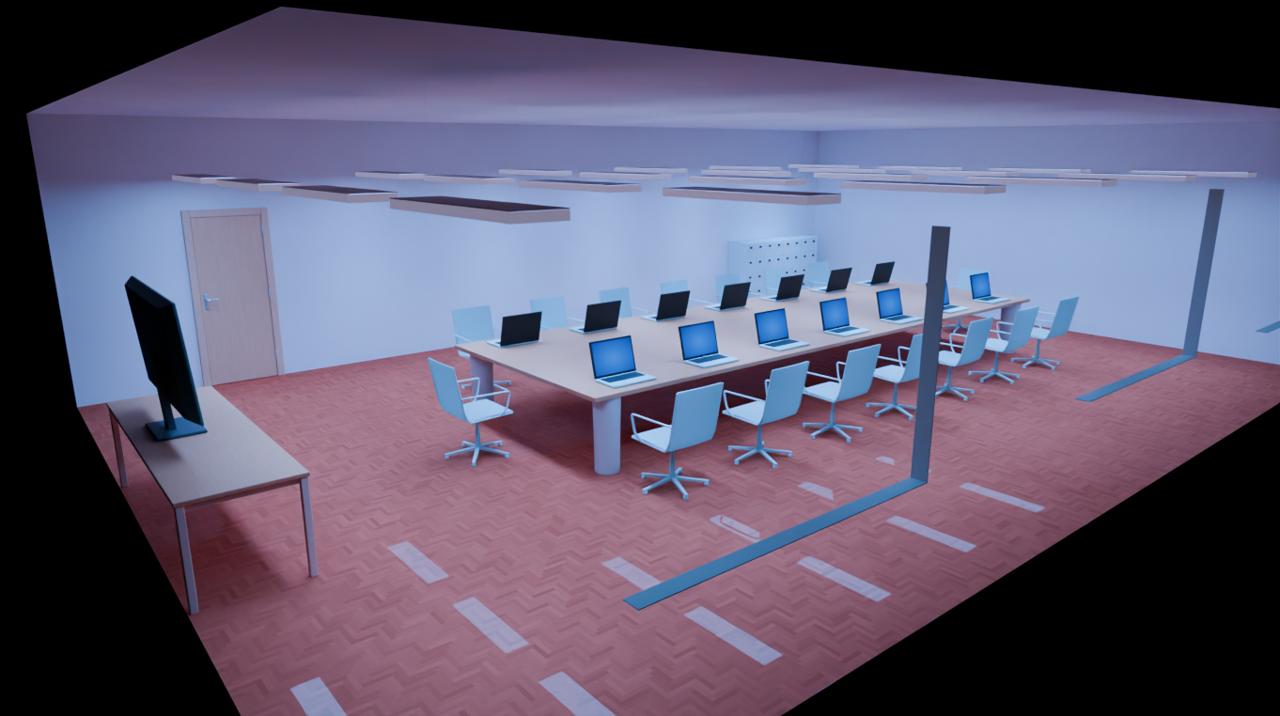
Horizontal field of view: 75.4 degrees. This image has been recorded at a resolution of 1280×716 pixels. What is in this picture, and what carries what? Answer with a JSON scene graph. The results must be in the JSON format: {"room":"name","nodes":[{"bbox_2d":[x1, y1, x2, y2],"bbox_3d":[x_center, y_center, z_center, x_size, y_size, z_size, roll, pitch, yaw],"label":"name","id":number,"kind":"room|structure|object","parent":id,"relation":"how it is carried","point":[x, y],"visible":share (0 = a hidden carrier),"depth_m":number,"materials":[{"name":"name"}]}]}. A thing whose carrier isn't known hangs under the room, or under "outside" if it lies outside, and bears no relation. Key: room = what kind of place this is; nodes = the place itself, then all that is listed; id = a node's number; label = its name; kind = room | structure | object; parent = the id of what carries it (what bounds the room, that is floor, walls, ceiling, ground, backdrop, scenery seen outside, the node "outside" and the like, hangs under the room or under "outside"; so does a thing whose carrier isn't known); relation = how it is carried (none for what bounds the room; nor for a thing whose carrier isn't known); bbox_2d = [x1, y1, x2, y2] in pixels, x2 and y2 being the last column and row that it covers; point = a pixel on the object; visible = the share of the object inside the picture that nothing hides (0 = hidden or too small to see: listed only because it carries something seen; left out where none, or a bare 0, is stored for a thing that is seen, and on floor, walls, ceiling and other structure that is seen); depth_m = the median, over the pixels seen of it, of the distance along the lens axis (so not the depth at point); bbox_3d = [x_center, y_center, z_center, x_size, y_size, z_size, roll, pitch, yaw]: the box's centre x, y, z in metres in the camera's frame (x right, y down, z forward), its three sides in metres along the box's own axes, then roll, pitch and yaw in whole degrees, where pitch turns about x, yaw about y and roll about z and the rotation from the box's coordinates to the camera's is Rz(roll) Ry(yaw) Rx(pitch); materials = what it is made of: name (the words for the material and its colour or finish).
{"room":"conference room","nodes":[
{"label":"conference room","id":0,"kind":"room"},
{"bbox_2d":[26,113,819,406],"bbox_3d":[-1.408,-2.000,13.045,12.965,3.216,0.001,-11,18,-38],"label":"wall","id":1,"kind":"structure","parent":0,"point":[355,282],"depth_m":11.33,"materials":[{"name":"paint"}]},
{"bbox_2d":[180,206,284,386],"bbox_3d":[-5.000,-0.751,10.254,0.962,2.156,0.109,-11,18,-38],"label":"door","id":2,"kind":"structure","parent":1,"relation":"in","point":[229,257],"depth_m":10.25,"materials":[{"name":"brown wood"}]},
{"bbox_2d":[27,6,1279,130],"bbox_3d":[1.330,-2.744,9.410,12.965,0.001,8.644,-11,18,-38],"label":"ceiling","id":3,"kind":"structure","parent":0,"point":[284,59],"depth_m":4.97,"materials":[{"name":"paint"}]},
{"bbox_2d":[171,117,235,184],"bbox_3d":[-4.576,-2.183,8.592,0.323,0.689,1.320,-11,18,-38],"label":"light","id":4,"kind":"object","parent":3,"relation":"hanging from","point":[201,179],"visible":0.91,"depth_m":8.33,"materials":[{"name":"metal"}]},
{"bbox_2d":[216,103,299,191],"bbox_3d":[-3.341,-1.815,7.129,0.323,0.689,1.320,-11,18,-38],"label":"light","id":5,"kind":"object","parent":3,"relation":"hanging from","point":[252,184],"visible":0.94,"depth_m":6.86,"materials":[{"name":"metal"}]},
{"bbox_2d":[281,99,397,202],"bbox_3d":[-2.105,-1.447,5.666,0.323,0.689,1.320,-11,18,-38],"label":"light","id":6,"kind":"object","parent":3,"relation":"hanging from","point":[337,194],"visible":0.97,"depth_m":5.42,"materials":[{"name":"metal"}]},
{"bbox_2d":[355,125,425,179],"bbox_3d":[-3.002,-2.497,9.842,0.323,0.689,1.320,-11,18,-38],"label":"light","id":7,"kind":"object","parent":3,"relation":"hanging from","point":[367,174],"visible":0.91,"depth_m":9.58,"materials":[{"name":"metal"}]},
{"bbox_2d":[423,115,514,185],"bbox_3d":[-1.766,-2.129,8.380,0.323,0.689,1.320,-11,18,-38],"label":"light","id":8,"kind":"object","parent":3,"relation":"hanging from","point":[455,179],"visible":0.97,"depth_m":8.20,"materials":[{"name":"metal"}]},
{"bbox_2d":[389,80,570,224],"bbox_3d":[-0.870,-1.079,4.203,0.323,0.689,1.320,-11,18,-38],"label":"light","id":9,"kind":"object","parent":3,"relation":"hanging from","point":[489,210],"visible":1,"depth_m":3.97,"materials":[{"name":"metal"}]},
{"bbox_2d":[499,137,572,175],"bbox_3d":[-1.428,-2.812,11.093,0.323,0.689,1.320,-11,18,-38],"label":"light","id":10,"kind":"object","parent":3,"relation":"hanging from","point":[539,172],"visible":1,"depth_m":10.84,"materials":[{"name":"metal"}]},
{"bbox_2d":[519,123,641,192],"bbox_3d":[-0.531,-1.761,6.916,0.323,0.689,1.320,-11,18,-38],"label":"light","id":11,"kind":"object","parent":3,"relation":"hanging from","point":[557,184],"visible":1,"depth_m":6.74,"materials":[{"name":"metal"}]},
{"bbox_2d":[579,149,671,180],"bbox_3d":[-0.192,-2.444,9.630,0.323,0.689,1.320,-11,18,-38],"label":"light","id":12,"kind":"object","parent":3,"relation":"hanging from","point":[606,175],"visible":1,"depth_m":9.51,"materials":[{"name":"metal"}]},
{"bbox_2d":[614,167,687,172],"bbox_3d":[0.147,-3.126,12.344,0.323,0.689,1.320,-11,18,-38],"label":"light","id":13,"kind":"object","parent":3,"relation":"hanging from","point":[623,169],"visible":0.97,"depth_m":12.15,"materials":[{"name":"metal"}]},
{"bbox_2d":[709,156,780,171],"bbox_3d":[1.721,-3.441,13.594,0.323,0.689,1.320,-11,18,-38],"label":"light","id":14,"kind":"object","parent":3,"relation":"hanging from","point":[735,167],"visible":0.92,"depth_m":13.45,"materials":[{"name":"metal"}]},
{"bbox_2d":[701,159,791,176],"bbox_3d":[1.382,-2.758,10.880,0.323,0.689,1.320,-11,18,-38],"label":"light","id":15,"kind":"object","parent":3,"relation":"hanging from","point":[770,173],"visible":0.99,"depth_m":10.79,"materials":[{"name":"metal"}]},
{"bbox_2d":[687,113,807,186],"bbox_3d":[1.043,-2.076,8.167,0.323,0.689,1.320,-11,18,-38],"label":"light","id":16,"kind":"object","parent":3,"relation":"hanging from","point":[738,179],"visible":0.98,"depth_m":8.02,"materials":[{"name":"metal"}]},
{"bbox_2d":[662,93,841,205],"bbox_3d":[0.705,-1.393,5.453,0.323,0.689,1.320,-11,18,-38],"label":"light","id":17,"kind":"object","parent":3,"relation":"hanging from","point":[805,198],"visible":1,"depth_m":5.29,"materials":[{"name":"metal"}]},
{"bbox_2d":[788,164,858,168],"bbox_3d":[3.295,-3.755,14.845,0.323,0.689,1.320,-11,18,-38],"label":"light","id":18,"kind":"object","parent":3,"relation":"hanging from","point":[789,165],"visible":0.84,"depth_m":14.81,"materials":[{"name":"metal"}]},
{"bbox_2d":[798,127,885,172],"bbox_3d":[2.957,-3.073,12.131,0.323,0.689,1.320,-11,18,-38],"label":"light","id":19,"kind":"object","parent":3,"relation":"hanging from","point":[801,169],"visible":0.87,"depth_m":12.00,"materials":[{"name":"metal"}]},
{"bbox_2d":[813,115,927,180],"bbox_3d":[2.618,-2.390,9.417,0.323,0.689,1.320,-11,18,-38],"label":"light","id":20,"kind":"object","parent":3,"relation":"hanging from","point":[830,175],"visible":1,"depth_m":9.29,"materials":[{"name":"metal"}]},
{"bbox_2d":[878,133,962,170],"bbox_3d":[4.531,-3.387,13.381,0.323,0.689,1.320,-11,18,-38],"label":"light","id":21,"kind":"object","parent":3,"relation":"hanging from","point":[886,167],"visible":0.78,"depth_m":13.29,"materials":[{"name":"metal"}]},
{"bbox_2d":[840,105,1006,194],"bbox_3d":[2.279,-1.708,6.704,0.323,0.689,1.320,-11,18,-38],"label":"light","id":22,"kind":"object","parent":3,"relation":"hanging from","point":[936,187],"visible":1,"depth_m":6.60,"materials":[{"name":"metal"}]},
{"bbox_2d":[911,143,1019,176],"bbox_3d":[4.192,-2.705,10.668,0.323,0.689,1.320,-11,18,-38],"label":"light","id":23,"kind":"object","parent":3,"relation":"hanging from","point":[925,171],"visible":0.84,"depth_m":10.56,"materials":[{"name":"metal"}]},
{"bbox_2d":[988,167,1091,173],"bbox_3d":[5.766,-3.019,11.918,0.323,0.689,1.320,-11,18,-38],"label":"light","id":24,"kind":"object","parent":3,"relation":"hanging from","point":[1022,170],"visible":0.82,"depth_m":11.85,"materials":[{"name":"metal"}]},
{"bbox_2d":[965,113,1117,187],"bbox_3d":[3.853,-2.022,7.954,0.323,0.689,1.320,-11,18,-38],"label":"light","id":25,"kind":"object","parent":3,"relation":"hanging from","point":[1065,181],"visible":0.97,"depth_m":7.87,"materials":[{"name":"metal"}]},
{"bbox_2d":[1058,117,1197,181],"bbox_3d":[5.428,-2.337,9.205,0.323,0.689,1.320,-11,18,-38],"label":"light","id":26,"kind":"object","parent":3,"relation":"hanging from","point":[1127,177],"visible":0.91,"depth_m":9.11,"materials":[{"name":"metal"}]},
{"bbox_2d":[1129,124,1257,177],"bbox_3d":[7.002,-2.651,10.455,0.323,0.689,1.320,-11,18,-38],"label":"light","id":27,"kind":"object","parent":3,"relation":"hanging from","point":[1162,172],"visible":0.86,"depth_m":10.33,"materials":[{"name":"metal"}]},
{"bbox_2d":[77,314,1279,715],"bbox_3d":[1.330,0.375,10.194,12.965,0.001,8.644,-11,18,-38],"label":"floor","id":28,"kind":"structure","parent":0,"point":[497,586],"depth_m":6.46,"materials":[{"name":"red wood"}]},
{"bbox_2d":[106,386,318,614],"bbox_3d":[-3.375,0.939,6.383,0.818,0.765,2.700,-11,18,-38],"label":"table","id":29,"kind":"object","parent":28,"relation":"on","point":[235,459],"visible":1,"depth_m":5.74,"materials":[{"name":"brown wood"}]},
{"bbox_2d":[124,275,207,441],"bbox_3d":[-3.563,0.015,6.231,0.340,1.101,1.600,-11,18,-38],"label":"television","id":30,"kind":"object","parent":29,"relation":"on","point":[155,317],"visible":1,"depth_m":5.93,"materials":[{"name":"black plastic"}]},
{"bbox_2d":[427,358,513,467],"bbox_3d":[-1.576,0.462,7.862,0.657,0.969,0.624,-11,18,-38],"label":"chair","id":31,"kind":"object","parent":28,"relation":"on","point":[444,376],"visible":1,"depth_m":7.74,"materials":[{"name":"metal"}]},
{"bbox_2d":[452,305,511,390],"bbox_3d":[-1.873,-0.096,10.081,0.624,0.969,0.657,-11,18,-37],"label":"chair","id":32,"kind":"object","parent":28,"relation":"on","point":[471,324],"visible":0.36,"depth_m":10.20,"materials":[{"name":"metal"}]},
{"bbox_2d":[530,296,584,331],"bbox_3d":[-1.015,-0.267,10.763,0.624,0.969,0.657,-11,18,-38],"label":"chair","id":33,"kind":"object","parent":28,"relation":"on","point":[553,308],"visible":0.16,"depth_m":10.92,"materials":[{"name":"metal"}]},
{"bbox_2d":[598,286,654,318],"bbox_3d":[-0.156,-0.439,11.445,0.624,0.969,0.657,-11,18,-38],"label":"chair","id":34,"kind":"object","parent":28,"relation":"on","point":[622,293],"visible":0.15,"depth_m":11.63,"materials":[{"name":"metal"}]},
{"bbox_2d":[630,382,723,499],"bbox_3d":[0.286,0.651,7.111,0.624,0.969,0.657,-11,18,-37],"label":"chair","id":35,"kind":"object","parent":28,"relation":"on","point":[695,414],"visible":1,"depth_m":6.92,"materials":[{"name":"plastic"}]},
{"bbox_2d":[659,279,712,308],"bbox_3d":[0.703,-0.610,12.127,0.624,0.969,0.657,-11,18,-37],"label":"chair","id":36,"kind":"object","parent":28,"relation":"on","point":[678,286],"visible":0.12,"depth_m":12.25,"materials":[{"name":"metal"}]},
{"bbox_2d":[714,272,764,303],"bbox_3d":[1.562,-0.782,12.810,0.624,0.969,0.657,-11,18,-37],"label":"chair","id":37,"kind":"object","parent":28,"relation":"on","point":[722,280],"visible":0.15,"depth_m":12.88,"materials":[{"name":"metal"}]},
{"bbox_2d":[454,279,1030,475],"bbox_3d":[1.786,-0.122,10.584,7.750,0.775,2.595,-11,18,-38],"label":"conference table","id":38,"kind":"object","parent":28,"relation":"on","point":[560,359],"visible":0.78,"depth_m":9.16,"materials":[{"name":"brown wood"}]},
{"bbox_2d":[486,311,542,347],"bbox_3d":[-1.384,-0.337,9.111,0.492,0.359,0.393,-11,18,-38],"label":"laptop","id":39,"kind":"object","parent":38,"relation":"on","point":[520,329],"visible":1,"depth_m":8.99,"materials":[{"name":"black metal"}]},
{"bbox_2d":[568,299,621,333],"bbox_3d":[-0.530,-0.507,9.789,0.492,0.359,0.393,-11,18,-38],"label":"laptop","id":40,"kind":"object","parent":38,"relation":"on","point":[601,316],"visible":1,"depth_m":9.67,"materials":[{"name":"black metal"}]},
{"bbox_2d":[588,335,655,388],"bbox_3d":[-0.160,0.028,7.661,0.492,0.359,0.393,-11,18,-38],"label":"laptop","id":41,"kind":"object","parent":38,"relation":"on","point":[613,361],"visible":1,"depth_m":7.72,"materials":[{"name":"silver metal"}]},
{"bbox_2d":[640,290,690,321],"bbox_3d":[0.323,-0.677,10.466,0.492,0.359,0.393,-11,18,-38],"label":"laptop","id":42,"kind":"object","parent":38,"relation":"on","point":[674,304],"visible":1,"depth_m":10.35,"materials":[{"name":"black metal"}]},
{"bbox_2d":[678,320,739,368],"bbox_3d":[0.694,-0.143,8.339,0.492,0.359,0.393,-11,18,-38],"label":"laptop","id":43,"kind":"object","parent":38,"relation":"on","point":[698,341],"visible":1,"depth_m":8.40,"materials":[{"name":"silver metal"}]},
{"bbox_2d":[703,281,750,311],"bbox_3d":[1.176,-0.848,11.144,0.492,0.359,0.393,-11,18,-38],"label":"laptop","id":44,"kind":"object","parent":38,"relation":"on","point":[734,295],"visible":1,"depth_m":11.03,"materials":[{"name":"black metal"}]},
{"bbox_2d":[753,308,810,351],"bbox_3d":[1.547,-0.313,9.017,0.492,0.359,0.393,-11,18,-38],"label":"laptop","id":45,"kind":"object","parent":38,"relation":"on","point":[772,325],"visible":1,"depth_m":9.07,"materials":[{"name":"silver metal"}]},
{"bbox_2d":[760,274,804,301],"bbox_3d":[2.030,-1.018,11.822,0.492,0.359,0.393,-11,18,-38],"label":"laptop","id":46,"kind":"object","parent":38,"relation":"on","point":[789,288],"visible":1,"depth_m":11.71,"materials":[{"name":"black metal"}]},
{"bbox_2d":[810,266,852,293],"bbox_3d":[2.883,-1.189,12.500,0.492,0.359,0.393,-11,18,-38],"label":"laptop","id":47,"kind":"object","parent":38,"relation":"on","point":[838,279],"visible":1,"depth_m":12.39,"materials":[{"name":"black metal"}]},
{"bbox_2d":[819,296,871,337],"bbox_3d":[2.400,-0.483,9.695,0.492,0.359,0.393,-11,18,-38],"label":"laptop","id":48,"kind":"object","parent":38,"relation":"on","point":[835,314],"visible":1,"depth_m":9.75,"materials":[{"name":"silver metal"}]},
{"bbox_2d":[854,261,895,285],"bbox_3d":[3.736,-1.359,13.177,0.492,0.359,0.393,-11,18,-38],"label":"laptop","id":49,"kind":"object","parent":38,"relation":"on","point":[882,272],"visible":1,"depth_m":13.07,"materials":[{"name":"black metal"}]},
{"bbox_2d":[875,287,923,324],"bbox_3d":[3.254,-0.654,10.373,0.492,0.359,0.393,-11,18,-38],"label":"laptop","id":50,"kind":"object","parent":38,"relation":"on","point":[889,301],"visible":1,"depth_m":10.43,"materials":[{"name":"silver metal"}]},
{"bbox_2d":[925,280,969,313],"bbox_3d":[4.107,-0.824,11.050,0.492,0.359,0.393,-11,18,-38],"label":"laptop","id":51,"kind":"object","parent":38,"relation":"on","point":[949,308],"visible":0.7,"depth_m":11.13,"materials":[{"name":"silver metal"}]},
{"bbox_2d":[969,272,1011,303],"bbox_3d":[4.960,-0.995,11.728,0.492,0.359,0.393,-11,18,-38],"label":"laptop","id":52,"kind":"object","parent":38,"relation":"on","point":[980,287],"visible":1,"depth_m":11.78,"materials":[{"name":"silver metal"}]},
{"bbox_2d":[722,360,809,468],"bbox_3d":[1.141,0.480,7.790,0.624,0.969,0.657,-12,18,-39],"label":"chair","id":53,"kind":"object","parent":28,"relation":"on","point":[784,393],"visible":1,"depth_m":7.62,"materials":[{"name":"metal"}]},
{"bbox_2d":[727,234,817,298],"bbox_3d":[2.622,-1.742,16.196,2.100,1.180,0.462,-11,18,-38],"label":"locker","id":54,"kind":"object","parent":28,"relation":"on","point":[749,258],"visible":0.64,"depth_m":15.78,"materials":[{"name":"metal"}]},
{"bbox_2d":[763,266,811,295],"bbox_3d":[2.420,-0.953,13.492,0.624,0.969,0.657,-12,18,-39],"label":"chair","id":55,"kind":"object","parent":28,"relation":"on","point":[772,276],"visible":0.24,"depth_m":13.58,"materials":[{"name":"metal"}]},
{"bbox_2d":[808,261,853,288],"bbox_3d":[3.279,-1.125,14.174,0.624,0.969,0.657,-11,18,-37],"label":"chair","id":56,"kind":"object","parent":28,"relation":"on","point":[819,272],"visible":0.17,"depth_m":14.29,"materials":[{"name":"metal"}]},
{"bbox_2d":[802,343,880,442],"bbox_3d":[1.996,0.310,8.469,0.624,0.969,0.657,-11,18,-38],"label":"chair","id":57,"kind":"object","parent":28,"relation":"on","point":[856,381],"visible":0.94,"depth_m":8.29,"materials":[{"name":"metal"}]},
{"bbox_2d":[865,331,941,420],"bbox_3d":[2.850,0.139,9.148,0.624,0.969,0.657,-11,18,-37],"label":"chair","id":58,"kind":"object","parent":28,"relation":"on","point":[896,374],"visible":0.61,"depth_m":9.00,"materials":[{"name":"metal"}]},
{"bbox_2d":[935,316,994,401],"bbox_3d":[3.706,-0.032,9.827,0.624,0.969,0.657,-11,18,-38],"label":"chair","id":59,"kind":"object","parent":28,"relation":"on","point":[978,331],"visible":0.82,"depth_m":9.65,"materials":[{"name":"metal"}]},
{"bbox_2d":[941,267,990,333],"bbox_3d":[5.196,-0.916,13.341,0.657,0.969,0.624,-11,18,-38],"label":"chair","id":60,"kind":"object","parent":28,"relation":"on","point":[963,282],"visible":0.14,"depth_m":13.51,"materials":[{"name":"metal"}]},
{"bbox_2d":[968,305,1039,385],"bbox_3d":[4.560,-0.203,10.505,0.624,0.969,0.657,-11,18,-37],"label":"chair","id":61,"kind":"object","parent":28,"relation":"on","point":[1024,320],"visible":0.88,"depth_m":10.33,"materials":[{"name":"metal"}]},
{"bbox_2d":[1011,296,1079,370],"bbox_3d":[5.415,-0.373,11.184,0.624,0.969,0.657,-11,18,-36],"label":"chair","id":62,"kind":"object","parent":28,"relation":"on","point":[1066,308],"visible":0.81,"depth_m":11.00,"materials":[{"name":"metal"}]},
{"bbox_2d":[622,225,951,610],"bbox_3d":[0.794,0.168,3.989,2.158,1.471,0.110,-11,18,-38],"label":"metal frame","id":63,"kind":"object","parent":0,"point":[940,237],"depth_m":4.52,"materials":[{"name":"metal"}]},
{"bbox_2d":[813,121,1279,364],"bbox_3d":[6.345,-2.186,13.786,0.001,3.216,8.644,-11,18,-38],"label":"wall","id":64,"kind":"structure","parent":0,"point":[1129,250],"depth_m":12.90,"materials":[{"name":"paint"}]},
{"bbox_2d":[1075,188,1224,402],"bbox_3d":[4.096,-0.564,6.593,2.158,1.471,0.110,-11,18,-38],"label":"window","id":65,"kind":"structure","parent":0,"point":[1215,195],"depth_m":7.19,"materials":[{"name":"metal"}]},
{"bbox_2d":[1255,320,1279,333],"bbox_3d":[7.397,-1.151,9.234,2.158,1.471,0.110,-11,18,-38],"label":"window","id":66,"kind":"structure","parent":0,"point":[1275,325],"depth_m":8.91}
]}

